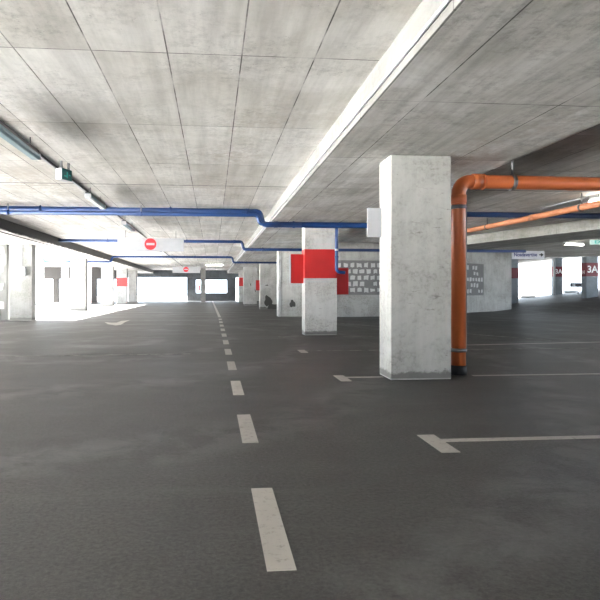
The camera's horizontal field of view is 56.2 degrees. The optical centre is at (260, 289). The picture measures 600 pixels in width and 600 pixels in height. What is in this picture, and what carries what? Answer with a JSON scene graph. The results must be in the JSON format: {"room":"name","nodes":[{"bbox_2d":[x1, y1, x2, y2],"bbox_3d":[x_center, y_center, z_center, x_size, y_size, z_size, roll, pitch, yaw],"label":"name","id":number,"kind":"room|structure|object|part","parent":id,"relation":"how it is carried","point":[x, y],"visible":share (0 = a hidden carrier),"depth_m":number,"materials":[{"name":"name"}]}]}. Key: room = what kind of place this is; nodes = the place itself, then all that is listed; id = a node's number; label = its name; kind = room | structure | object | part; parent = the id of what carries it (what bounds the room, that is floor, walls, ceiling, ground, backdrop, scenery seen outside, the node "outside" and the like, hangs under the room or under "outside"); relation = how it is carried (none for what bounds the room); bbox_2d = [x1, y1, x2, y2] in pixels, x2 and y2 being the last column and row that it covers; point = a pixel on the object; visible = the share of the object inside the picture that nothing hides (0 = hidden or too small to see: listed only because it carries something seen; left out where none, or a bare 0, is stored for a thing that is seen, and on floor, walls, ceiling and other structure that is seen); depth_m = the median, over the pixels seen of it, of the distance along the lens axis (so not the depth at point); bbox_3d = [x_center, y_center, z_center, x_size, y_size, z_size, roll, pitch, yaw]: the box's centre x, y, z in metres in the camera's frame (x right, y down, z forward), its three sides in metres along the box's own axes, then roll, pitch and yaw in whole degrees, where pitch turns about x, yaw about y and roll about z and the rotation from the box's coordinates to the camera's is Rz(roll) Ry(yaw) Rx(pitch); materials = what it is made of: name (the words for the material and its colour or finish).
{"room":"parking garage","nodes":[
{"label":"parking garage","id":0,"kind":"room"},
{"bbox_2d":[0,244,8,319],"bbox_3d":[-10.485,-0.390,18.344,4.250,2.780,0.250,0,0,-5],"label":"wall","id":1,"kind":"structure","parent":0,"point":[4,258],"depth_m":18.40,"materials":[{"name":"white paint"}]},
{"bbox_2d":[0,247,3,308],"bbox_3d":[-10.461,-0.260,18.177,4.107,2.402,0.012,0,0,-5],"label":"panel","id":2,"kind":"object","parent":1,"relation":"attached to","point":[1,248],"visible":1,"depth_m":18.34,"materials":[{"name":"white glass"}]},
{"bbox_2d":[36,254,91,303],"bbox_3d":[-22.619,-2.000,38.353,21.500,6.000,0.300,0,0,-5],"label":"wall","id":3,"kind":"structure","parent":0,"point":[64,267],"depth_m":38.97,"materials":[{"name":"white paint"}]},
{"bbox_2d":[187,277,235,300],"bbox_3d":[-4.511,-0.150,51.051,4.440,2.300,0.300,0,0,-5],"label":"wall","id":4,"kind":"structure","parent":0,"point":[192,295],"depth_m":50.91,"materials":[{"name":"white concrete"}]},
{"bbox_2d":[257,271,258,300],"bbox_3d":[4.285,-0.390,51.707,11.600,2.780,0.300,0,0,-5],"label":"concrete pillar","id":5,"kind":"structure","parent":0,"point":[257,271],"depth_m":51.16,"materials":[{"name":"concrete"}]},
{"bbox_2d":[36,295,538,315],"bbox_3d":[1.983,1.155,35.300,130.000,0.290,190.000,0,0,-5],"label":"ground","id":6,"kind":"structure","parent":0,"point":[56,308],"depth_m":56.00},
{"bbox_2d":[0,301,599,599],"bbox_3d":[11.624,1.100,16.557,54.000,0.200,71.000,0,0,-5],"label":"floor","id":7,"kind":"structure","parent":0,"point":[123,477],"depth_m":3.25,"materials":[{"name":"asphalt"}]},
{"bbox_2d":[9,244,35,320],"bbox_3d":[-7.888,-0.250,18.542,0.720,2.500,0.400,0,0,-5],"label":"concrete pillar","id":8,"kind":"structure","parent":7,"relation":"on","point":[22,289],"depth_m":18.35,"materials":[{"name":"white concrete"}]},
{"bbox_2d":[18,267,25,275],"bbox_3d":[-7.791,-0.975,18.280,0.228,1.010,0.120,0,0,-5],"label":"switch box","id":9,"kind":"object","parent":8,"relation":"attached to","point":[21,270],"visible":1,"depth_m":18.22,"materials":[{"name":"white paint"}]},
{"bbox_2d":[53,279,58,302],"bbox_3d":[-16.037,-0.390,43.862,0.400,2.780,0.350,0,0,-5],"label":"concrete pillar","id":10,"kind":"structure","parent":7,"relation":"on","point":[55,281],"depth_m":43.69,"materials":[{"name":"grey concrete"}]},
{"bbox_2d":[70,258,87,310],"bbox_3d":[-8.709,-0.250,26.812,0.720,2.500,0.420,0,0,-5],"label":"concrete pillar","id":11,"kind":"structure","parent":7,"relation":"on","point":[78,267],"depth_m":26.61,"materials":[{"name":"white concrete"}]},
{"bbox_2d":[0,354,166,356],"bbox_3d":[-3.215,0.999,8.501,4.256,0.002,0.080,0,0,-7],"label":"road marking","id":12,"kind":"object","parent":7,"relation":"on","point":[118,354],"visible":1,"depth_m":8.53,"materials":[{"name":"paint"}]},
{"bbox_2d":[92,279,96,302],"bbox_3d":[-13.128,-0.390,44.112,0.400,2.780,0.350,0,0,-5],"label":"concrete pillar","id":13,"kind":"structure","parent":7,"relation":"on","point":[94,281],"depth_m":43.94,"materials":[{"name":"grey concrete"}]},
{"bbox_2d":[101,266,113,305],"bbox_3d":[-9.581,-0.250,35.018,0.710,2.500,0.420,0,0,-5],"label":"concrete pillar","id":14,"kind":"structure","parent":7,"relation":"on","point":[107,272],"depth_m":34.81,"materials":[{"name":"white concrete"}]},
{"bbox_2d":[105,320,128,324],"bbox_3d":[-4.477,0.999,17.160,0.700,0.002,2.740,0,0,-5],"label":"direction arrow","id":15,"kind":"object","parent":7,"relation":"on","point":[120,322],"visible":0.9,"depth_m":16.68,"materials":[{"name":"white paint"}]},
{"bbox_2d":[116,268,127,304],"bbox_3d":[-9.607,-0.250,38.769,0.708,2.500,0.508,0,0,-5],"label":"concrete pillar","id":16,"kind":"structure","parent":7,"relation":"on","point":[121,273],"depth_m":38.53,"materials":[{"name":"red paint"}]},
{"bbox_2d":[128,271,137,302],"bbox_3d":[-10.011,-0.250,43.753,0.650,2.500,0.500,0,0,-5],"label":"concrete pillar","id":17,"kind":"structure","parent":7,"relation":"on","point":[132,275],"depth_m":43.51,"materials":[{"name":"grey concrete"}]},
{"bbox_2d":[201,268,205,301],"bbox_3d":[-4.785,-0.390,46.361,0.390,2.780,0.400,0,0,-5],"label":"concrete pillar","id":18,"kind":"structure","parent":7,"relation":"on","point":[203,270],"depth_m":46.17,"materials":[{"name":"grey concrete"}]},
{"bbox_2d":[212,301,220,316],"bbox_3d":[-2.937,0.999,35.429,0.100,0.002,29.902,0,0,-5],"label":"lane line","id":19,"kind":"object","parent":7,"relation":"on","point":[217,312],"visible":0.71,"depth_m":27.25,"materials":[{"name":"white paint"}]},
{"bbox_2d":[224,349,231,354],"bbox_3d":[-0.532,0.999,9.071,0.106,0.002,0.830,0,0,-5],"label":"lane marking","id":20,"kind":"object","parent":7,"relation":"on","point":[227,351],"visible":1,"depth_m":8.94,"materials":[{"name":"white paint"}]},
{"bbox_2d":[227,361,236,369],"bbox_3d":[-0.389,0.999,7.405,0.106,0.002,0.830,0,0,-5],"label":"lane marking","id":21,"kind":"object","parent":7,"relation":"on","point":[231,364],"visible":1,"depth_m":7.40,"materials":[{"name":"white paint"}]},
{"bbox_2d":[231,381,243,394],"bbox_3d":[-0.246,0.999,5.739,0.106,0.002,0.830,0,0,-5],"label":"lane marking","id":22,"kind":"object","parent":7,"relation":"on","point":[237,389],"visible":1,"depth_m":5.67,"materials":[{"name":"white paint"}]},
{"bbox_2d":[239,270,242,302],"bbox_3d":[-1.389,-0.250,43.290,0.658,2.500,0.508,0,0,-5],"label":"concrete pillar","id":23,"kind":"structure","parent":7,"relation":"on","point":[240,271],"depth_m":43.03,"materials":[{"name":"red paint"}]},
{"bbox_2d":[237,414,258,442],"bbox_3d":[-0.104,0.999,4.073,0.106,0.002,0.830,0,0,-5],"label":"lane marking","id":24,"kind":"object","parent":7,"relation":"on","point":[248,434],"visible":1,"depth_m":4.00,"materials":[{"name":"white paint"}]},
{"bbox_2d":[243,267,256,305],"bbox_3d":[-0.714,-0.250,36.370,0.870,2.500,0.506,0,0,-5],"label":"concrete pillar","id":25,"kind":"structure","parent":7,"relation":"on","point":[249,273],"depth_m":36.12,"materials":[{"name":"grey concrete"}]},
{"bbox_2d":[259,261,276,308],"bbox_3d":[0.368,-0.250,29.738,0.890,2.500,0.506,0,0,-5],"label":"concrete pillar","id":26,"kind":"structure","parent":7,"relation":"on","point":[267,272],"depth_m":29.50,"materials":[{"name":"grey concrete"}]},
{"bbox_2d":[255,280,259,289],"bbox_3d":[-0.192,-0.250,29.693,0.235,0.540,0.044,0,0,-5],"label":"board","id":27,"kind":"object","parent":26,"relation":"attached to","point":[257,282],"visible":1,"depth_m":29.68,"materials":[{"name":"red paint"}]},
{"bbox_2d":[251,488,296,571],"bbox_3d":[0.039,0.999,2.407,0.106,0.002,0.830,0,0,-5],"label":"lane marking","id":28,"kind":"object","parent":7,"relation":"on","point":[277,552],"visible":1,"depth_m":2.30,"materials":[{"name":"white paint"}]},
{"bbox_2d":[302,228,336,334],"bbox_3d":[1.307,-0.250,12.578,0.728,2.500,0.408,0,0,-5],"label":"concrete pillar","id":29,"kind":"structure","parent":7,"relation":"on","point":[319,285],"depth_m":12.38,"materials":[{"name":"red paint"}]},
{"bbox_2d":[289,254,302,282],"bbox_3d":[0.789,-0.475,12.534,0.320,0.650,0.044,0,0,-5],"label":"board","id":30,"kind":"object","parent":29,"relation":"attached to","point":[295,260],"visible":1,"depth_m":12.51,"materials":[{"name":"red paint"}]},
{"bbox_2d":[337,268,347,293],"bbox_3d":[1.826,-0.200,12.703,0.315,0.600,0.044,0,0,-5],"label":"board","id":31,"kind":"object","parent":29,"relation":"attached to","point":[342,279],"visible":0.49,"depth_m":12.69,"materials":[{"name":"red paint"}]},
{"bbox_2d":[278,335,468,337],"bbox_3d":[2.477,0.999,12.046,4.200,0.002,0.420,0,0,-5],"label":"road marking","id":32,"kind":"object","parent":7,"relation":"on","point":[467,335],"visible":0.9,"depth_m":12.02,"materials":[{"name":"paint"}]},
{"bbox_2d":[380,155,450,379],"bbox_3d":[1.766,-0.250,6.450,0.695,2.500,0.430,0,0,-5],"label":"concrete pillar","id":33,"kind":"structure","parent":7,"relation":"on","point":[415,190],"depth_m":6.24,"materials":[{"name":"grey concrete"}]},
{"bbox_2d":[367,208,380,236],"bbox_3d":[1.329,-0.790,6.568,0.163,0.340,0.034,0,0,-5],"label":"board","id":34,"kind":"object","parent":33,"relation":"attached to","point":[373,214],"visible":1,"depth_m":6.55,"materials":[{"name":"white paint"}]},
{"bbox_2d":[298,348,583,352],"bbox_3d":[3.211,0.999,9.350,5.200,0.002,0.420,0,0,-5],"label":"road marking","id":35,"kind":"object","parent":7,"relation":"on","point":[301,351],"visible":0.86,"depth_m":9.25,"materials":[{"name":"white paint"}]},
{"bbox_2d":[341,323,553,340],"bbox_3d":[3.867,0.999,14.260,0.112,0.002,7.627,0,0,-30],"label":"parking line","id":36,"kind":"object","parent":7,"relation":"on","point":[341,323],"visible":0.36,"depth_m":12.15,"materials":[{"name":"paint"}]},
{"bbox_2d":[333,373,599,380],"bbox_3d":[3.451,0.999,6.560,5.200,0.002,0.420,0,0,-5],"label":"parking line","id":37,"kind":"object","parent":7,"relation":"on","point":[340,377],"visible":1,"depth_m":6.53,"materials":[{"name":"white paint"}]},
{"bbox_2d":[417,434,599,452],"bbox_3d":[3.682,0.999,3.870,5.200,0.002,0.420,0,0,-5],"label":"parking line","id":38,"kind":"object","parent":7,"relation":"on","point":[439,444],"visible":1,"depth_m":3.74,"materials":[{"name":"white paint"}]},
{"bbox_2d":[474,342,590,344],"bbox_3d":[5.517,0.999,10.546,6.255,0.002,0.079,0,0,-12],"label":"road marking","id":39,"kind":"object","parent":7,"relation":"on","point":[565,342],"visible":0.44,"depth_m":10.44,"materials":[{"name":"white paint"}]},
{"bbox_2d":[0,0,599,270],"bbox_3d":[11.611,-1.940,16.706,54.000,0.320,71.300,0,0,-5],"label":"ceiling","id":40,"kind":"structure","parent":0,"point":[216,104],"depth_m":5.55,"materials":[{"name":"grey concrete"}]},
{"bbox_2d":[0,120,40,159],"bbox_3d":[-2.638,-1.670,5.936,0.120,0.220,1.610,0,0,-5],"label":"lamp","id":41,"kind":"object","parent":40,"relation":"hanging from","point":[9,135],"visible":1,"depth_m":6.04,"materials":[{"name":"metal"}]},
{"bbox_2d":[55,161,71,181],"bbox_3d":[-2.695,-1.618,7.652,0.115,0.256,0.208,0,0,21],"label":"exit sign","id":42,"kind":"object","parent":40,"relation":"hanging from","point":[61,174],"visible":1,"depth_m":7.58,"materials":[{"name":"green plastic"}]},
{"bbox_2d":[0,228,152,272],"bbox_3d":[-7.588,-1.640,14.704,2.100,0.280,70.600,0,0,-5],"label":"ceiling beam","id":43,"kind":"structure","parent":40,"relation":"attached to","point":[41,249],"depth_m":21.82,"materials":[{"name":"white concrete"}]},
{"bbox_2d":[0,231,141,270],"bbox_3d":[-7.199,-1.489,20.458,0.022,0.022,46.000,0,0,-5],"label":"conduit","id":44,"kind":"object","parent":43,"relation":"attached to","point":[0,231],"visible":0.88,"depth_m":19.15,"materials":[{"name":"black metal"}]},
{"bbox_2d":[0,218,153,272],"bbox_3d":[-6.525,-1.653,14.745,0.025,0.245,70.500,0,0,-5],"label":"trim","id":45,"kind":"structure","parent":43,"relation":"attached to","point":[4,224],"depth_m":18.55,"materials":[{"name":"grey concrete"}]},
{"bbox_2d":[44,267,115,278],"bbox_3d":[-14.486,-1.315,43.569,6.600,0.930,0.300,0,0,-5],"label":"ceiling beam","id":46,"kind":"structure","parent":40,"relation":"attached to","point":[49,272],"depth_m":43.32,"materials":[{"name":"grey concrete"}]},
{"bbox_2d":[84,188,105,208],"bbox_3d":[-3.003,-1.670,10.180,0.120,0.220,1.330,0,0,-5],"label":"lamp","id":47,"kind":"object","parent":40,"relation":"hanging from","point":[92,198],"visible":1,"depth_m":9.94,"materials":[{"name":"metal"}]},
{"bbox_2d":[86,195,105,208],"bbox_3d":[-3.003,-1.590,10.180,0.120,0.060,1.280,0,0,-5],"label":"diffuser","id":48,"kind":"object","parent":47,"relation":"attached to","point":[93,199],"depth_m":10.07,"materials":[{"name":"white plastic"}]},
{"bbox_2d":[40,153,182,266],"bbox_3d":[-4.306,-1.766,23.718,0.048,0.024,44.000,0,0,-5],"label":"rail","id":49,"kind":"object","parent":40,"relation":"attached to","point":[45,159],"visible":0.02,"depth_m":9.35,"materials":[{"name":"white paint"}]},
{"bbox_2d":[121,220,134,231],"bbox_3d":[-3.345,-1.670,14.155,0.120,0.220,1.610,0,0,-5],"label":"lamp","id":50,"kind":"object","parent":40,"relation":"hanging from","point":[125,223],"visible":1,"depth_m":13.76,"materials":[{"name":"grey plastic"}]},
{"bbox_2d":[123,223,134,231],"bbox_3d":[-3.345,-1.590,14.155,0.120,0.060,1.560,0,0,-5],"label":"diffuser","id":51,"kind":"object","parent":50,"relation":"attached to","point":[127,225],"depth_m":14.05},
{"bbox_2d":[117,230,183,251],"bbox_3d":[-3.299,-1.470,16.774,1.960,0.620,0.039,0,0,-5],"label":"no entry sign","id":52,"kind":"object","parent":40,"relation":"hanging from","point":[123,244],"visible":1,"depth_m":16.76,"materials":[{"name":"white paint"}]},
{"bbox_3d":[-3.300,-1.355,16.779,1.960,0.390,0.030,0,0,-5],"label":"panel","id":53,"kind":"part","parent":52,"relation":"part of","materials":[{"name":"white paint"}]},
{"bbox_2d":[0,203,301,225],"bbox_3d":[-2.686,-1.574,11.743,7.140,0.412,0.097,0,0,-5],"label":"pipe","id":54,"kind":"object","parent":40,"relation":"hanging from","point":[8,212],"visible":1,"depth_m":11.74,"materials":[{"name":"blue metal"}]},
{"bbox_2d":[42,256,276,263],"bbox_3d":[-4.542,-1.570,28.616,12.946,0.420,0.121,0,0,-5],"label":"pipe","id":55,"kind":"object","parent":40,"relation":"hanging from","point":[112,257],"visible":0.98,"depth_m":28.56,"materials":[{"name":"metal"}]},
{"bbox_2d":[173,267,199,272],"bbox_3d":[-5.165,-1.480,38.695,1.880,0.600,0.039,0,0,-5],"label":"no entry sign","id":56,"kind":"object","parent":40,"relation":"hanging from","point":[175,269],"visible":1,"depth_m":38.69,"materials":[{"name":"white paint"}]},
{"bbox_2d":[138,270,238,277],"bbox_3d":[-10.036,-1.460,50.175,16.600,0.640,0.500,0,0,-5],"label":"ceiling beam","id":57,"kind":"structure","parent":40,"relation":"attached to","point":[157,273],"depth_m":50.22,"materials":[{"name":"grey concrete"}]},
{"bbox_2d":[206,264,222,265],"bbox_3d":[-2.985,-1.670,35.876,1.130,0.220,0.340,0,0,-5],"label":"lamp","id":58,"kind":"object","parent":40,"relation":"hanging from","point":[206,264],"visible":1,"depth_m":35.75,"materials":[{"name":"white plastic"}]},
{"bbox_2d":[59,238,525,252],"bbox_3d":[1.389,-1.570,19.792,16.640,0.420,0.121,0,0,-5],"label":"pipe","id":59,"kind":"object","parent":40,"relation":"hanging from","point":[107,240],"visible":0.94,"depth_m":19.62,"materials":[{"name":"metal"}]},
{"bbox_2d":[0,205,599,227],"bbox_3d":[2.333,-1.564,12.325,17.240,0.432,0.144,0,0,-5],"label":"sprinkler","id":60,"kind":"object","parent":40,"relation":"hanging from","point":[32,208],"visible":0.49,"depth_m":12.06,"materials":[{"name":"blue paint"}]},
{"bbox_2d":[335,228,344,273],"bbox_3d":[1.731,-0.850,12.273,0.236,1.011,0.084,0,0,-5],"label":"pipe","id":61,"kind":"object","parent":60,"relation":"attached to","point":[336,229],"visible":1,"depth_m":12.24,"materials":[{"name":"blue metal"}]},
{"bbox_2d":[228,0,599,272],"bbox_3d":[1.055,-1.640,15.447,2.150,0.280,70.600,0,0,-5],"label":"ceiling beam","id":62,"kind":"structure","parent":40,"relation":"attached to","point":[500,82],"depth_m":4.53,"materials":[{"name":"grey concrete"}]},
{"bbox_2d":[227,0,464,272],"bbox_3d":[-0.024,-1.639,15.354,0.016,0.278,70.600,0,0,-5],"label":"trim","id":63,"kind":"structure","parent":62,"relation":"attached to","point":[426,9],"depth_m":4.38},
{"bbox_2d":[229,0,450,269],"bbox_3d":[-0.448,-1.570,20.035,0.026,0.026,48.000,0,0,-5],"label":"conduit","id":64,"kind":"object","parent":63,"relation":"attached to","point":[445,3],"visible":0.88,"depth_m":4.24,"materials":[{"name":"white metal"}]},
{"bbox_2d":[451,160,599,374],"bbox_3d":[5.432,-0.390,6.911,6.392,2.780,0.193,0,0,-5],"label":"drain pipe","id":65,"kind":"object","parent":40,"relation":"attached to","point":[511,182],"visible":0.92,"depth_m":6.59,"materials":[{"name":"orange plastic"}]},
{"bbox_2d":[512,251,543,258],"bbox_3d":[12.228,-1.620,25.637,1.480,0.400,0.070,0,0,0],"label":"direction sign","id":66,"kind":"object","parent":40,"relation":"hanging from","point":[529,254],"visible":0.98,"depth_m":25.61,"materials":[{"name":"metal"}]},
{"bbox_2d":[467,219,599,249],"bbox_3d":[10.631,-1.640,9.852,2.708,0.280,33.588,0,0,-20],"label":"ceiling beam","id":67,"kind":"structure","parent":40,"relation":"attached to","point":[589,228],"depth_m":16.21,"materials":[{"name":"concrete"}]},
{"bbox_2d":[467,193,599,232],"bbox_3d":[6.008,-1.586,8.913,0.144,0.455,13.733,0,0,-5],"label":"drain pipe","id":68,"kind":"object","parent":40,"relation":"hanging from","point":[595,204],"visible":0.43,"depth_m":11.51,"materials":[{"name":"orange plastic"}]},
{"bbox_2d":[540,196,588,208],"bbox_3d":[6.146,-1.766,11.393,0.026,0.026,1.550,0,0,-5],"label":"conduit","id":69,"kind":"object","parent":40,"relation":"attached to","point":[587,196],"visible":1,"depth_m":11.26,"materials":[{"name":"grey metal"}]},
{"bbox_2d":[563,241,583,245],"bbox_3d":[11.190,-1.690,20.045,0.980,0.180,0.120,0,0,-25],"label":"lamp","id":70,"kind":"object","parent":40,"relation":"hanging from","point":[568,242],"visible":0.92,"depth_m":19.98,"materials":[{"name":"grey plastic"}]},
{"bbox_2d":[566,243,583,245],"bbox_3d":[11.190,-1.630,20.045,0.930,0.060,0.120,0,0,-25],"label":"diffuser","id":71,"kind":"object","parent":70,"relation":"attached to","point":[576,244],"depth_m":20.05,"materials":[{"name":"white plastic"}]},
{"bbox_2d":[588,194,599,201],"bbox_3d":[6.308,-1.700,9.751,0.120,0.160,1.680,0,0,-5],"label":"lamp","id":72,"kind":"object","parent":40,"relation":"hanging from","point":[598,196],"visible":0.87,"depth_m":10.42,"materials":[{"name":"grey plastic"}]},
{"bbox_2d":[590,239,599,244],"bbox_3d":[11.722,-1.675,19.361,0.640,0.210,0.090,0,0,9],"label":"exit sign","id":73,"kind":"object","parent":40,"relation":"hanging from","point":[592,242],"visible":1,"depth_m":19.36,"materials":[{"name":"plastic"}]},
{"bbox_2d":[281,242,511,316],"bbox_3d":[6.654,-0.390,23.332,12.546,2.780,2.185,0,0,-27],"label":"wall","id":74,"kind":"structure","parent":0,"point":[497,296],"depth_m":21.12,"materials":[{"name":"concrete"}]},
{"bbox_2d":[277,251,280,316],"bbox_3d":[0.681,-0.250,21.372,0.100,2.500,0.530,0,0,-5],"label":"trim","id":75,"kind":"structure","parent":74,"relation":"attached to","point":[278,252],"depth_m":21.11,"materials":[{"name":"white paint"}]},
{"bbox_2d":[289,300,294,306],"bbox_3d":[1.182,0.506,21.039,0.224,0.290,0.020,0,0,-5],"label":"bare patch","id":76,"kind":"object","parent":74,"relation":"attached to","point":[292,303],"visible":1,"depth_m":21.03,"materials":[{"name":"grey concrete"}]},
{"bbox_2d":[337,260,379,294],"bbox_3d":[4.157,-0.460,20.992,2.800,1.280,0.225,0,0,-14],"label":"panel","id":77,"kind":"object","parent":74,"relation":"attached to","point":[363,275],"visible":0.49,"depth_m":20.83,"materials":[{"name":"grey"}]},
{"bbox_2d":[467,263,483,294],"bbox_3d":[8.729,-0.470,24.238,4.085,1.420,0.066,0,0,-45],"label":"panel","id":78,"kind":"object","parent":74,"relation":"attached to","point":[475,272],"visible":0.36,"depth_m":25.11,"materials":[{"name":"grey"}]},
{"bbox_2d":[494,288,599,314],"bbox_3d":[21.995,-0.369,36.017,28.000,2.799,25.000,0,0,-5],"label":"floor","id":79,"kind":"structure","parent":0,"point":[573,303],"depth_m":26.30,"materials":[{"name":"concrete"}]},
{"bbox_2d":[512,259,518,303],"bbox_3d":[15.475,-0.576,34.804,0.708,2.931,0.708,0,0,-5],"label":"concrete pillar","id":80,"kind":"structure","parent":79,"relation":"on","point":[515,270],"depth_m":34.47,"materials":[{"name":"red paint"}]},
{"bbox_2d":[518,279,580,297],"bbox_3d":[25.086,-0.167,47.926,13.236,2.472,0.040,0,0,-5],"label":"railing","id":81,"kind":"object","parent":79,"relation":"on","point":[577,279],"visible":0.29,"depth_m":47.83,"materials":[{"name":"white metal"}]},
{"bbox_2d":[553,257,555,294],"bbox_3d":[21.404,-1.096,42.992,2.521,3.065,0.140,0,0,-5],"label":"door frame","id":82,"kind":"structure","parent":79,"relation":"on","point":[554,259],"depth_m":43.04,"materials":[{"name":"grey plastic"}]},
{"bbox_2d":[552,258,562,294],"bbox_3d":[23.460,-1.059,44.367,0.658,2.939,0.420,0,0,-5],"label":"concrete pillar","id":83,"kind":"structure","parent":79,"relation":"on","point":[559,269],"depth_m":44.18,"materials":[{"name":"red paint"}]},
{"bbox_2d":[570,283,581,286],"bbox_3d":[22.249,-0.107,39.071,1.470,0.786,0.109,0,0,-5],"label":"sign","id":84,"kind":"object","parent":79,"relation":"on","point":[571,284],"visible":0.64,"depth_m":38.99,"materials":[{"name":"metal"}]},
{"bbox_2d":[581,256,597,297],"bbox_3d":[17.495,-1.024,29.803,0.680,2.939,0.420,0,0,-5],"label":"concrete pillar","id":85,"kind":"structure","parent":79,"relation":"on","point":[589,265],"depth_m":29.62,"materials":[{"name":"red paint"}]},
{"bbox_2d":[518,257,578,263],"bbox_3d":[24.181,-3.114,36.857,25.500,4.363,23.300,0,0,-5],"label":"ceiling","id":86,"kind":"structure","parent":0,"point":[520,261],"depth_m":45.00,"materials":[{"name":"concrete"}]}
]}

